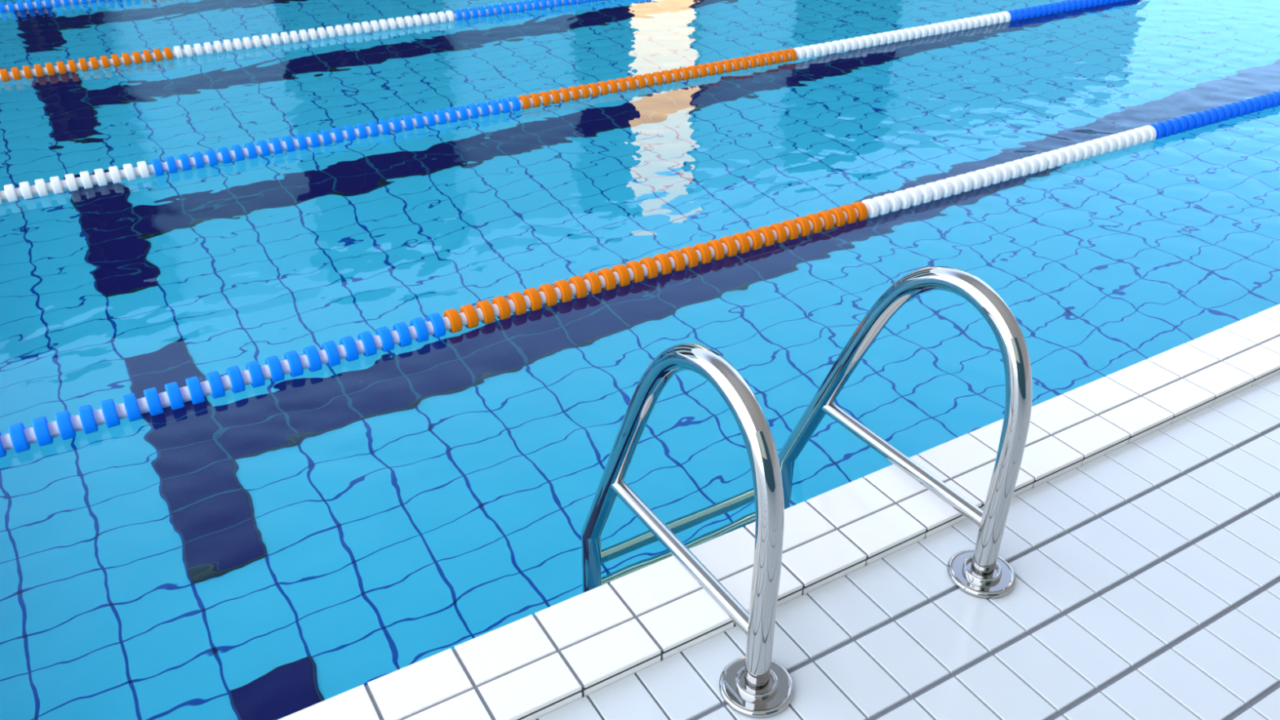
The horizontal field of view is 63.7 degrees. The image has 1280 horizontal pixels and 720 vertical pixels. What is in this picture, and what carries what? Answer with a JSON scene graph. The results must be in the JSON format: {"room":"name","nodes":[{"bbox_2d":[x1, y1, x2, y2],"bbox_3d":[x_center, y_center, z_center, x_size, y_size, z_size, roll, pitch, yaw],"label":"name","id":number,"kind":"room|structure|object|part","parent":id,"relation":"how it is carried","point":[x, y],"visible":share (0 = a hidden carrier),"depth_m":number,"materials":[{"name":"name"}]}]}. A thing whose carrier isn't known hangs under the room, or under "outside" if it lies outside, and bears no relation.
{"room":"indoor swimming pool","nodes":[
{"label":"indoor swimming pool","id":0,"kind":"room"},
{"bbox_2d":[0,0,1279,719],"bbox_3d":[4.068,-4.509,11.398,23.409,0.006,13.010,-17,36,-26],"label":"pool water","id":1,"kind":"object","parent":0,"point":[272,550],"visible":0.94,"depth_m":4.74,"materials":[{"name":"blue liquid"}]},
{"bbox_2d":[0,0,111,12],"bbox_3d":[-5.460,-3.199,9.286,4.468,0.110,0.110,-17,36,-26],"label":"lane rope","id":2,"kind":"object","parent":1,"relation":"on","point":[28,5],"visible":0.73,"depth_m":9.26,"materials":[{"name":"blue"}]},
{"bbox_2d":[0,0,604,81],"bbox_3d":[-2.848,-2.569,8.250,7.731,0.110,0.110,-17,36,-26],"label":"lane rope","id":3,"kind":"object","parent":1,"relation":"on","point":[16,74],"visible":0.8,"depth_m":8.19,"materials":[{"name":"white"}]},
{"bbox_2d":[0,0,1124,204],"bbox_3d":[-0.127,-1.902,7.153,11.106,0.110,0.110,-17,36,-26],"label":"lane rope","id":4,"kind":"object","parent":1,"relation":"on","point":[26,191],"visible":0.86,"depth_m":6.73,"materials":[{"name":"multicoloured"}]},
{"bbox_2d":[0,90,1279,457],"bbox_3d":[0.527,-0.571,4.988,9.644,0.110,0.110,-17,36,-26],"label":"lane rope","id":5,"kind":"object","parent":1,"relation":"on","point":[19,438],"visible":0.91,"depth_m":4.54,"materials":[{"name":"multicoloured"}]},
{"bbox_2d":[534,373,1279,719],"bbox_3d":[4.016,0.678,2.800,13.965,0.090,4.072,-17,36,-26],"label":"floor","id":6,"kind":"structure","parent":0,"point":[1147,571],"depth_m":2.72,"materials":[{"name":"white tile"}]},
{"bbox_2d":[278,303,1279,719],"bbox_3d":[2.697,-0.120,4.088,13.050,0.151,0.277,-17,36,-26],"label":"trim","id":7,"kind":"structure","parent":6,"relation":"on","point":[530,667],"depth_m":2.88,"materials":[{"name":"white tile"}]},
{"bbox_2d":[581,266,1031,718],"bbox_3d":[0.410,0.607,3.041,0.952,1.871,0.990,-17,36,-26],"label":"pool ladder","id":8,"kind":"object","parent":6,"relation":"attached to","point":[753,685],"visible":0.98,"depth_m":2.57,"materials":[{"name":"silver metal"}]},
{"bbox_3d":[0.066,0.697,2.896,0.062,1.871,0.933,-17,36,-26],"label":"handrail","id":9,"kind":"part","parent":8,"relation":"part of","materials":[{"name":"silver metal"}]},
{"bbox_3d":[0.727,0.490,3.228,0.062,1.871,0.933,-17,36,-26],"label":"handrail","id":10,"kind":"part","parent":8,"relation":"part of","materials":[{"name":"silver metal"}]}
]}

